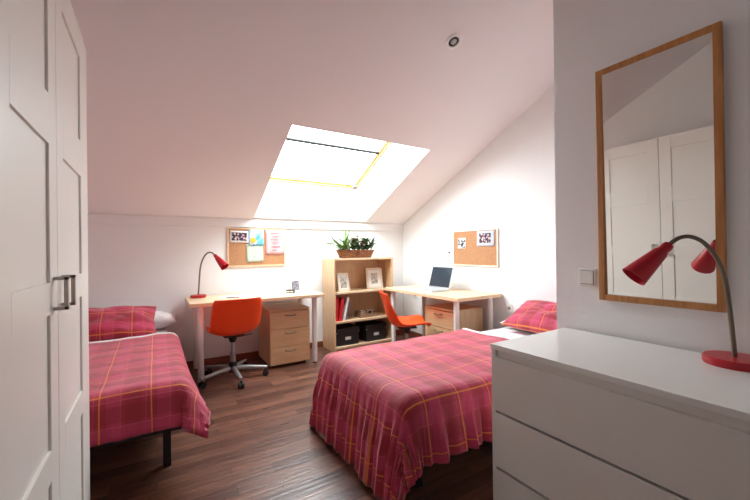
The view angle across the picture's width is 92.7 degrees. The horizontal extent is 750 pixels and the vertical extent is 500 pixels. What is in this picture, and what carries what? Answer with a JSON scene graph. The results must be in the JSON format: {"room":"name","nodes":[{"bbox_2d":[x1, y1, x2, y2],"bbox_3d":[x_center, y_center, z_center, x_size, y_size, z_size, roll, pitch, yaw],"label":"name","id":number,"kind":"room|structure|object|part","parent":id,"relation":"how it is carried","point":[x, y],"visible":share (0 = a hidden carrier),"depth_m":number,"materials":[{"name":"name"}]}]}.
{"room":"attic bedroom","nodes":[
{"label":"attic bedroom","id":0,"kind":"room"},
{"bbox_2d":[88,224,403,361],"bbox_3d":[-1.307,0.447,4.241,4.310,1.545,0.200,-1,0,-32],"label":"wall","id":1,"kind":"structure","parent":0,"point":[158,266],"depth_m":3.76,"materials":[{"name":"white paint"}]},
{"bbox_2d":[88,213,403,230],"bbox_3d":[-1.257,-0.304,4.147,3.910,0.095,0.022,-1,0,-32],"label":"trim","id":2,"kind":"structure","parent":1,"relation":"attached to","point":[93,218],"depth_m":3.92,"materials":[{"name":"white paint"}]},
{"bbox_2d":[227,228,285,266],"bbox_3d":[-1.344,-0.031,4.093,0.645,0.432,0.016,-1,0,-32],"label":"cork board","id":3,"kind":"object","parent":1,"relation":"attached to","point":[236,251],"visible":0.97,"depth_m":4.02,"materials":[{"name":"brown wood"}]},
{"bbox_2d":[230,230,248,242],"bbox_3d":[-1.510,-0.149,3.985,0.200,0.130,0.005,1,-1,-32],"label":"print","id":4,"kind":"object","parent":3,"relation":"attached to","point":[235,236],"visible":1,"depth_m":3.98,"materials":[{"name":"white paper"}]},
{"bbox_2d":[246,244,262,261],"bbox_3d":[-1.366,0.035,4.072,0.185,0.200,0.005,-2,1,-32],"label":"paper sheet","id":5,"kind":"object","parent":3,"relation":"attached to","point":[254,253],"visible":1,"depth_m":4.07,"materials":[{"name":"white paper"}]},
{"bbox_2d":[249,230,263,244],"bbox_3d":[-1.353,-0.141,4.077,0.165,0.178,0.007,-1,0,-32],"label":"postcard","id":6,"kind":"object","parent":3,"relation":"attached to","point":[255,236],"visible":1,"depth_m":4.08,"materials":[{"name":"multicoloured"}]},
{"bbox_2d":[266,230,283,254],"bbox_3d":[-1.171,-0.089,4.192,0.215,0.285,0.007,-1,0,-32],"label":"paper sheet","id":7,"kind":"object","parent":3,"relation":"attached to","point":[274,239],"visible":1,"depth_m":4.19,"materials":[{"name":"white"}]},
{"bbox_2d":[186,329,403,367],"bbox_3d":[-1.244,1.185,4.149,3.910,0.068,0.014,-1,0,-32],"label":"baseboard","id":8,"kind":"structure","parent":1,"relation":"attached to","point":[221,359],"depth_m":3.97,"materials":[{"name":"brown wood"}]},
{"bbox_2d":[90,333,492,499],"bbox_3d":[0.273,1.260,1.685,4.310,0.120,6.200,-1,0,-32],"label":"floor","id":9,"kind":"structure","parent":0,"point":[261,443],"depth_m":2.06,"materials":[{"name":"brown wood"}]},
{"bbox_2d":[0,0,89,499],"bbox_3d":[-1.220,0.162,0.973,0.628,2.105,1.098,-1,0,-32],"label":"wardrobe","id":10,"kind":"object","parent":9,"relation":"on","point":[45,421],"visible":1,"depth_m":0.96,"materials":[{"name":"white paint"}]},
{"bbox_3d":[-0.834,0.152,0.862,0.020,2.091,0.498,-1,0,-32],"label":"door","id":11,"kind":"part","parent":10,"relation":"part of","materials":[{"name":"white paint"}]},
{"bbox_3d":[-0.918,0.127,1.049,0.033,0.097,0.016,-1,0,-32],"label":"handle","id":12,"kind":"part","parent":10,"relation":"part of","materials":[{"name":"silver metal"}]},
{"bbox_3d":[-0.973,0.127,1.138,0.033,0.097,0.016,-1,0,-32],"label":"handle","id":13,"kind":"part","parent":10,"relation":"part of","materials":[{"name":"silver metal"}]},
{"bbox_3d":[-1.099,0.156,1.292,0.020,2.091,0.505,-1,0,-32],"label":"door","id":14,"kind":"part","parent":10,"relation":"part of","materials":[{"name":"white paint"}]},
{"bbox_2d":[90,426,180,466],"bbox_3d":[-1.930,1.079,2.544,0.920,0.290,1.930,-1,0,-32],"label":"bed","id":15,"kind":"object","parent":9,"relation":"on","point":[167,432],"visible":0.05,"depth_m":1.97,"materials":[{"name":"black wood"}]},
{"bbox_3d":[-1.931,0.959,2.544,0.920,0.050,1.930,-1,0,-32],"label":"rail frame","id":16,"kind":"part","parent":15,"relation":"part of","materials":[{"name":"black metal"}]},
{"bbox_2d":[156,327,171,332],"bbox_3d":[-1.933,0.849,2.544,0.920,0.170,1.930,-1,0,-32],"label":"mattress","id":17,"kind":"object","parent":15,"relation":"on","point":[160,330],"visible":0.08,"depth_m":3.41,"materials":[{"name":"white fabric"}]},
{"bbox_2d":[88,306,155,341],"bbox_3d":[-2.310,0.623,2.982,0.842,0.279,0.354,-1,0,-31],"label":"pillow","id":18,"kind":"object","parent":17,"relation":"on","point":[114,322],"visible":0.48,"depth_m":2.98,"materials":[{"name":"fabric"}]},
{"bbox_2d":[89,332,210,446],"bbox_3d":[-1.717,0.864,2.271,1.087,0.322,1.498,-1,0,-32],"label":"duvet","id":19,"kind":"object","parent":17,"relation":"on","point":[139,385],"visible":0.65,"depth_m":1.92,"materials":[{"name":"fabric"}]},
{"bbox_2d":[154,311,176,328],"bbox_3d":[-2.303,0.675,3.333,0.800,0.175,0.259,-1,0,-32],"label":"pillow","id":20,"kind":"object","parent":17,"relation":"on","point":[161,319],"visible":0.22,"depth_m":3.40,"materials":[{"name":"white fabric"}]},
{"bbox_3d":[-1.177,1.095,2.026,0.040,0.240,0.040,-1,0,-32],"label":"leg","id":21,"kind":"part","parent":15,"relation":"part of","materials":[{"name":"black wood"}]},
{"bbox_2d":[198,297,268,388],"bbox_3d":[-1.334,0.827,3.371,0.626,0.783,0.595,-1,0,-35],"label":"swivel chair","id":22,"kind":"object","parent":9,"relation":"on","point":[230,319],"visible":1,"depth_m":3.23,"materials":[{"name":"orange plastic"}]},
{"bbox_3d":[-1.452,1.122,3.258,0.048,0.061,0.283,-1,0,39],"label":"leg","id":23,"kind":"part","parent":22,"relation":"part of","materials":[{"name":"silver metal"}]},
{"bbox_3d":[-1.505,1.123,3.447,0.283,0.060,0.048,-1,0,19],"label":"leg","id":24,"kind":"part","parent":22,"relation":"part of","materials":[{"name":"silver metal"}]},
{"bbox_3d":[-1.248,1.120,3.251,0.047,0.061,0.283,-1,0,-35],"label":"leg","id":25,"kind":"part","parent":22,"relation":"part of","materials":[{"name":"silver metal"}]},
{"bbox_3d":[-1.304,0.831,3.416,0.281,0.076,0.190,-1,0,-35],"label":"seat plate","id":26,"kind":"part","parent":22,"relation":"part of","materials":[{"name":"black plastic"}]},
{"bbox_3d":[-1.341,1.121,3.561,0.048,0.061,0.283,-1,0,1],"label":"leg","id":27,"kind":"part","parent":22,"relation":"part of","materials":[{"name":"silver metal"}]},
{"bbox_3d":[-1.183,1.119,3.443,0.283,0.061,0.048,-1,0,-18],"label":"leg","id":28,"kind":"part","parent":22,"relation":"part of","materials":[{"name":"silver metal"}]},
{"bbox_2d":[185,289,323,382],"bbox_3d":[-1.248,0.848,3.775,1.293,0.740,0.600,-1,0,-32],"label":"desk","id":29,"kind":"object","parent":9,"relation":"on","point":[198,304],"visible":0.8,"depth_m":3.65,"materials":[{"name":"brown wood"}]},
{"bbox_3d":[-1.837,0.865,3.671,0.090,0.694,0.090,-1,0,-32],"label":"leg","id":30,"kind":"part","parent":29,"relation":"part of","materials":[{"name":"white metal"}]},
{"bbox_3d":[-1.601,0.862,3.288,0.090,0.694,0.090,-1,0,-32],"label":"leg","id":31,"kind":"part","parent":29,"relation":"part of","materials":[{"name":"white metal"}]},
{"bbox_2d":[190,252,228,297],"bbox_3d":[-1.665,0.249,3.606,0.431,0.467,0.150,-1,0,16],"label":"desk lamp","id":32,"kind":"object","parent":29,"relation":"on","point":[222,264],"visible":1,"depth_m":3.59,"materials":[{"name":"red metal"}]},
{"bbox_3d":[-1.698,0.236,3.616,0.228,0.439,0.015,-1,0,16],"label":"flexible arm","id":33,"kind":"part","parent":32,"relation":"part of","materials":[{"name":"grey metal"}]},
{"bbox_3d":[-1.538,0.120,3.568,0.162,0.161,0.088,-1,0,16],"label":"lamp shade","id":34,"kind":"part","parent":32,"relation":"part of","materials":[{"name":"red metal"}]},
{"bbox_2d":[219,295,244,298],"bbox_3d":[-1.470,0.479,3.682,0.210,0.002,0.200,-1,0,-36],"label":"paper sheet","id":35,"kind":"object","parent":29,"relation":"on","point":[223,297],"visible":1,"depth_m":3.69,"materials":[{"name":"white paper"}]},
{"bbox_2d":[240,293,261,295],"bbox_3d":[-1.320,0.478,3.821,0.210,0.002,0.200,-1,0,-24],"label":"paper sheet","id":36,"kind":"object","parent":29,"relation":"on","point":[254,294],"visible":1,"depth_m":3.84,"materials":[{"name":"white paper"}]},
{"bbox_2d":[289,278,300,291],"bbox_3d":[-0.918,0.398,4.093,0.120,0.155,0.060,-1,0,-40],"label":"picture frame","id":37,"kind":"object","parent":29,"relation":"on","point":[294,283],"visible":0.86,"depth_m":4.08,"materials":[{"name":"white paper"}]},
{"bbox_2d":[291,281,299,289],"bbox_3d":[-0.905,0.404,4.078,0.092,0.105,0.002,-1,-10,-40],"label":"picture","id":38,"kind":"object","parent":37,"relation":"attached to","point":[295,284],"depth_m":4.08},
{"bbox_3d":[-0.653,0.853,3.871,0.090,0.694,0.090,-1,0,-32],"label":"leg","id":39,"kind":"part","parent":29,"relation":"part of","materials":[{"name":"white metal"}]},
{"bbox_2d":[258,302,309,366],"bbox_3d":[-1.004,0.916,3.944,0.429,0.600,0.508,-1,0,-32],"label":"drawer unit","id":40,"kind":"object","parent":9,"relation":"on","point":[284,328],"visible":0.98,"depth_m":3.77,"materials":[{"name":"brown wood"}]},
{"bbox_3d":[-1.005,0.730,3.943,0.423,0.177,0.450,-1,0,-32],"label":"drawer","id":41,"kind":"part","parent":40,"relation":"part of","materials":[{"name":"brown wood"}]},
{"bbox_3d":[-1.003,0.913,3.943,0.423,0.177,0.450,-1,0,-32],"label":"drawer","id":42,"kind":"part","parent":40,"relation":"part of","materials":[{"name":"brown wood"}]},
{"bbox_3d":[-1.001,1.096,3.943,0.423,0.177,0.450,-1,0,-32],"label":"drawer","id":43,"kind":"part","parent":40,"relation":"part of","materials":[{"name":"brown wood"}]},
{"bbox_2d":[322,257,392,351],"bbox_3d":[-0.210,0.654,4.574,0.845,1.110,0.340,-1,0,-32],"label":"bookcase","id":44,"kind":"object","parent":9,"relation":"on","point":[360,297],"visible":0.71,"depth_m":4.62,"materials":[{"name":"brown wood"}]},
{"bbox_3d":[-0.560,0.668,4.358,0.022,1.088,0.340,-1,0,-32],"label":"panel","id":45,"kind":"part","parent":44,"relation":"part of","materials":[{"name":"brown wood"}]},
{"bbox_2d":[336,297,338,321],"bbox_3d":[-0.508,0.712,4.361,0.050,0.286,0.210,-1,0,-32],"label":"book","id":46,"kind":"object","parent":44,"relation":"on","point":[337,298],"visible":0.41,"depth_m":4.27,"materials":[{"name":"red paper"}]},
{"bbox_2d":[338,297,343,320],"bbox_3d":[-0.456,0.719,4.387,0.073,0.277,0.210,-1,0,-32],"label":"book","id":47,"kind":"object","parent":44,"relation":"on","point":[341,300],"visible":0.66,"depth_m":4.30,"materials":[{"name":"red paper"}]},
{"bbox_2d":[336,273,349,291],"bbox_3d":[-0.396,0.394,4.390,0.170,0.222,0.081,-1,0,-42],"label":"picture frame","id":48,"kind":"object","parent":44,"relation":"on","point":[342,278],"visible":1,"depth_m":4.38,"materials":[{"name":"beige paint"}]},
{"bbox_2d":[340,276,346,287],"bbox_3d":[-0.387,0.394,4.380,0.090,0.145,0.002,-1,-12,-42],"label":"picture","id":49,"kind":"object","parent":48,"relation":"attached to","point":[342,278],"depth_m":4.38},
{"bbox_2d":[340,295,348,320],"bbox_3d":[-0.400,0.713,4.415,0.085,0.287,0.210,-1,0,-32],"label":"book","id":50,"kind":"object","parent":44,"relation":"on","point":[346,299],"visible":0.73,"depth_m":4.34,"materials":[{"name":"white paper"}]},
{"bbox_2d":[319,228,375,257],"bbox_3d":[-0.292,-0.094,4.422,0.856,0.387,0.313,-1,0,-32],"label":"potted plant","id":51,"kind":"object","parent":44,"relation":"on","point":[343,252],"visible":1,"depth_m":4.46,"materials":[{"name":"plant"}]},
{"bbox_2d":[336,323,358,346],"bbox_3d":[-0.392,1.051,4.452,0.316,0.208,0.264,-1,0,-32],"label":"storage box","id":52,"kind":"object","parent":44,"relation":"on","point":[348,333],"visible":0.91,"depth_m":4.35,"materials":[{"name":"black"}]},
{"bbox_3d":[-0.394,0.969,4.453,0.312,0.043,0.262,-1,0,-32],"label":"lid","id":53,"kind":"part","parent":52,"relation":"part of","materials":[{"name":"black"}]},
{"bbox_2d":[336,250,373,257],"bbox_3d":[-0.246,0.049,4.533,0.526,0.101,0.170,-1,0,-32],"label":"basket","id":54,"kind":"object","parent":44,"relation":"on","point":[341,253],"depth_m":4.45,"materials":[{"name":"wicker"}]},
{"bbox_3d":[-0.297,0.666,4.715,0.801,1.088,0.008,-1,0,-32],"label":"panel","id":55,"kind":"part","parent":44,"relation":"part of","materials":[{"name":"brown wood"}]},
{"bbox_3d":[-0.210,0.515,4.572,0.801,0.022,0.328,-1,0,-32],"label":"shelf","id":56,"kind":"part","parent":44,"relation":"part of","materials":[{"name":"brown wood"}]},
{"bbox_3d":[-0.207,0.862,4.572,0.801,0.022,0.328,-1,0,-32],"label":"shelf","id":57,"kind":"part","parent":44,"relation":"part of","materials":[{"name":"brown wood"}]},
{"bbox_3d":[-0.203,1.165,4.571,0.801,0.022,0.328,-1,0,-32],"label":"shelf","id":58,"kind":"part","parent":44,"relation":"part of","materials":[{"name":"brown wood"}]},
{"bbox_2d":[354,308,376,317],"bbox_3d":[-0.118,0.807,4.594,0.260,0.085,0.140,-1,0,-38],"label":"box","id":59,"kind":"object","parent":44,"relation":"on","point":[369,312],"visible":1,"depth_m":4.55,"materials":[{"name":"brown"}]},
{"bbox_2d":[355,320,385,341],"bbox_3d":[-0.054,1.048,4.671,0.316,0.208,0.264,-1,0,-35],"label":"storage box","id":60,"kind":"object","parent":44,"relation":"on","point":[370,330],"visible":0.94,"depth_m":4.58,"materials":[{"name":"black"}]},
{"bbox_3d":[-0.055,0.966,4.672,0.312,0.043,0.262,-1,0,-35],"label":"lid","id":61,"kind":"part","parent":60,"relation":"part of","materials":[{"name":"black"}]},
{"bbox_2d":[365,268,382,288],"bbox_3d":[-0.013,0.368,4.680,0.220,0.266,0.095,-1,0,-20],"label":"picture frame","id":62,"kind":"object","parent":44,"relation":"on","point":[374,280],"visible":1,"depth_m":4.66,"materials":[{"name":"beige paint"}]},
{"bbox_2d":[371,273,377,283],"bbox_3d":[-0.008,0.368,4.665,0.088,0.138,0.002,-1,-12,-20],"label":"picture","id":63,"kind":"object","parent":62,"relation":"attached to","point":[374,279],"depth_m":4.66},
{"bbox_3d":[0.141,0.661,4.789,0.022,1.088,0.340,-1,0,-32],"label":"panel","id":64,"kind":"part","parent":44,"relation":"part of","materials":[{"name":"brown wood"}]},
{"bbox_2d":[379,289,430,339],"bbox_3d":[0.346,0.810,3.679,0.602,0.783,0.625,-1,0,-6],"label":"swivel chair","id":65,"kind":"object","parent":9,"relation":"on","point":[406,323],"visible":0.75,"depth_m":3.56,"materials":[{"name":"orange plastic"}]},
{"bbox_3d":[0.324,0.814,3.624,0.190,0.076,0.281,-1,0,-6],"label":"seat plate","id":66,"kind":"part","parent":65,"relation":"part of","materials":[{"name":"black plastic"}]},
{"bbox_2d":[414,476,422,488],"bbox_3d":[0.750,1.051,2.596,1.980,0.290,0.930,-1,0,-32],"label":"bed","id":67,"kind":"object","parent":9,"relation":"on","point":[418,483],"visible":0.06,"depth_m":1.80,"materials":[{"name":"black metal"}]},
{"bbox_2d":[483,327,537,338],"bbox_3d":[0.747,0.821,2.596,1.980,0.170,0.930,-1,0,-32],"label":"mattress","id":68,"kind":"object","parent":67,"relation":"on","point":[510,332],"visible":0.1,"depth_m":3.17,"materials":[{"name":"white fabric"}]},
{"bbox_2d":[308,328,512,499],"bbox_3d":[0.431,0.942,2.399,1.486,0.526,1.147,-1,0,-32],"label":"duvet","id":69,"kind":"object","parent":68,"relation":"on","point":[391,411],"visible":0.82,"depth_m":1.89,"materials":[{"name":"fabric"}]},
{"bbox_3d":[1.428,0.666,3.186,0.280,0.107,0.560,-1,0,-32],"label":"pillow","id":70,"kind":"object","parent":68,"relation":"on","visible":0},
{"bbox_2d":[502,300,556,332],"bbox_3d":[1.492,0.572,3.003,0.378,0.239,0.760,-1,0,-32],"label":"pillow","id":71,"kind":"object","parent":70,"relation":"on","point":[536,316],"visible":0.53,"depth_m":3.04,"materials":[{"name":"fabric"}]},
{"bbox_2d":[385,285,501,341],"bbox_3d":[0.720,0.828,4.064,0.632,0.740,1.260,-1,0,-32],"label":"desk","id":72,"kind":"object","parent":9,"relation":"on","point":[456,295],"visible":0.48,"depth_m":3.73,"materials":[{"name":"brown wood"}]},
{"bbox_3d":[0.228,0.845,4.395,0.090,0.694,0.090,-1,0,-32],"label":"leg","id":73,"kind":"part","parent":72,"relation":"part of","materials":[{"name":"white metal"}]},
{"bbox_3d":[0.638,0.841,4.648,0.090,0.694,0.090,-1,0,-32],"label":"leg","id":74,"kind":"part","parent":72,"relation":"part of","materials":[{"name":"white metal"}]},
{"bbox_2d":[412,266,453,292],"bbox_3d":[0.660,0.324,4.078,0.323,0.269,0.360,-1,0,-32],"label":"laptop","id":75,"kind":"object","parent":72,"relation":"on","point":[441,276],"visible":1,"depth_m":4.10,"materials":[{"name":"silver metal"}]},
{"bbox_3d":[0.762,0.315,4.141,0.008,0.262,0.360,19,-10,-30],"label":"screen lid","id":76,"kind":"part","parent":75,"relation":"part of","materials":[{"name":"silver metal"}]},
{"bbox_3d":[0.793,0.838,3.475,0.090,0.694,0.090,-1,0,-32],"label":"leg","id":77,"kind":"part","parent":72,"relation":"part of","materials":[{"name":"white metal"}]},
{"bbox_3d":[1.204,0.834,3.728,0.090,0.694,0.090,-1,0,-32],"label":"leg","id":78,"kind":"part","parent":72,"relation":"part of","materials":[{"name":"white metal"}]},
{"bbox_2d":[425,302,482,335],"bbox_3d":[0.842,0.904,3.886,0.448,0.585,0.454,-1,0,-32],"label":"drawer unit","id":79,"kind":"object","parent":9,"relation":"on","point":[440,316],"visible":0.41,"depth_m":3.77,"materials":[{"name":"brown wood"}]},
{"bbox_3d":[0.841,0.901,3.886,0.390,0.172,0.448,-1,0,-32],"label":"drawer","id":80,"kind":"part","parent":79,"relation":"part of","materials":[{"name":"brown wood"}]},
{"bbox_3d":[0.839,0.724,3.886,0.390,0.172,0.448,-1,0,-32],"label":"drawer","id":81,"kind":"part","parent":79,"relation":"part of","materials":[{"name":"brown wood"}]},
{"bbox_2d":[490,328,749,499],"bbox_3d":[1.187,0.799,1.064,0.582,0.780,1.608,-1,0,-32],"label":"dresser","id":82,"kind":"object","parent":9,"relation":"on","point":[577,414],"visible":1,"depth_m":1.22,"materials":[{"name":"white wood"}]},
{"bbox_3d":[0.944,1.066,1.343,0.452,0.213,0.864,-1,0,-32],"label":"drawer","id":83,"kind":"part","parent":82,"relation":"part of","materials":[{"name":"white wood"}]},
{"bbox_3d":[0.941,0.829,1.344,0.452,0.237,0.864,-1,0,-32],"label":"drawer","id":84,"kind":"part","parent":82,"relation":"part of","materials":[{"name":"white wood"}]},
{"bbox_2d":[622,234,749,371],"bbox_3d":[1.148,0.176,1.297,0.444,0.467,0.176,-1,0,9],"label":"desk lamp","id":85,"kind":"object","parent":82,"relation":"on","point":[641,270],"visible":1,"depth_m":1.29,"materials":[{"name":"red metal"}]},
{"bbox_3d":[1.007,0.050,1.320,0.162,0.161,0.088,-1,0,9],"label":"lamp shade","id":86,"kind":"part","parent":85,"relation":"part of","materials":[{"name":"red metal"}]},
{"bbox_3d":[1.175,0.163,1.293,0.228,0.439,0.015,-1,0,9],"label":"flexible arm","id":87,"kind":"part","parent":85,"relation":"part of","materials":[{"name":"grey metal"}]},
{"bbox_2d":[70,0,553,224],"bbox_3d":[-0.253,-1.466,2.497,4.310,2.405,4.300,-1,0,-32],"label":"ceiling","id":88,"kind":"structure","parent":0,"point":[193,106],"depth_m":2.62,"materials":[{"name":"white paint"}]},
{"bbox_2d":[270,137,389,187],"bbox_3d":[-0.502,-1.054,3.819,1.235,0.556,1.064,-1,0,-32],"label":"window","id":89,"kind":"structure","parent":88,"relation":"attached to","point":[385,145],"depth_m":4.11,"materials":[{"name":"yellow wood"}]},
{"bbox_2d":[255,143,429,221],"bbox_3d":[-0.400,-0.834,3.852,1.450,0.909,1.330,-1,0,-32],"label":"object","id":90,"kind":"structure","parent":88,"relation":"attached to","point":[288,200],"depth_m":4.26,"materials":[{"name":"white paint"}]},
{"bbox_2d":[446,34,461,48],"bbox_3d":[0.558,-1.480,2.543,0.115,0.056,0.107,-1,0,-32],"label":"ceiling spotlight","id":91,"kind":"object","parent":88,"relation":"attached to","point":[453,41],"visible":1,"depth_m":2.54,"materials":[{"name":"white paint"}]},
{"bbox_2d":[403,85,556,333],"bbox_3d":[1.286,-0.319,3.935,0.200,3.023,3.050,-1,0,-32],"label":"wall","id":92,"kind":"structure","parent":0,"point":[509,187],"depth_m":3.69,"materials":[{"name":"white paint"}]},
{"bbox_2d":[404,331,421,336],"bbox_3d":[1.214,1.159,3.870,0.014,0.068,3.036,-1,0,-32],"label":"baseboard","id":93,"kind":"structure","parent":92,"relation":"attached to","point":[415,334],"depth_m":4.94,"materials":[{"name":"brown wood"}]},
{"bbox_2d":[453,228,498,266],"bbox_3d":[1.112,-0.023,4.013,0.016,0.410,0.660,-1,0,-32],"label":"cork board","id":94,"kind":"object","parent":92,"relation":"attached to","point":[473,255],"visible":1,"depth_m":4.01,"materials":[{"name":"beige wood"}]},
{"bbox_2d":[458,238,465,248],"bbox_3d":[1.010,-0.077,4.167,0.005,0.125,0.125,-1,0,-32],"label":"print","id":95,"kind":"object","parent":94,"relation":"attached to","point":[461,241],"visible":1,"depth_m":4.16,"materials":[{"name":"white paper"}]},
{"bbox_2d":[477,230,493,245],"bbox_3d":[1.192,-0.125,3.869,0.005,0.165,0.240,-1,0,-32],"label":"photo card","id":96,"kind":"object","parent":94,"relation":"attached to","point":[484,238],"visible":1,"depth_m":3.86,"materials":[{"name":"white"}]},
{"bbox_2d":[506,304,512,312],"bbox_3d":[1.361,0.591,3.627,0.010,0.080,0.080,-1,0,-32],"label":"wall socket","id":97,"kind":"object","parent":92,"relation":"attached to","point":[509,308],"visible":1,"depth_m":3.62,"materials":[{"name":"white plastic"}]},
{"bbox_2d":[553,0,749,353],"bbox_3d":[2.297,-0.585,1.153,1.390,3.525,2.750,-1,0,-32],"label":"wall partition","id":98,"kind":"structure","parent":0,"point":[591,36],"depth_m":1.67,"materials":[{"name":"white paint"}]},
{"bbox_2d":[579,268,596,286],"bbox_3d":[1.074,0.138,1.812,0.014,0.088,0.086,-1,0,-32],"label":"light switch","id":99,"kind":"object","parent":98,"relation":"attached to","point":[587,277],"visible":1,"depth_m":1.80,"materials":[{"name":"white plastic"}]},
{"bbox_2d":[595,21,726,312],"bbox_3d":[1.210,-0.313,1.556,0.021,1.108,0.456,-2,0,-32],"label":"wall mirror","id":100,"kind":"object","parent":98,"relation":"attached to","point":[660,123],"visible":0.98,"depth_m":1.52,"materials":[{"name":"brown wood"}]}
]}

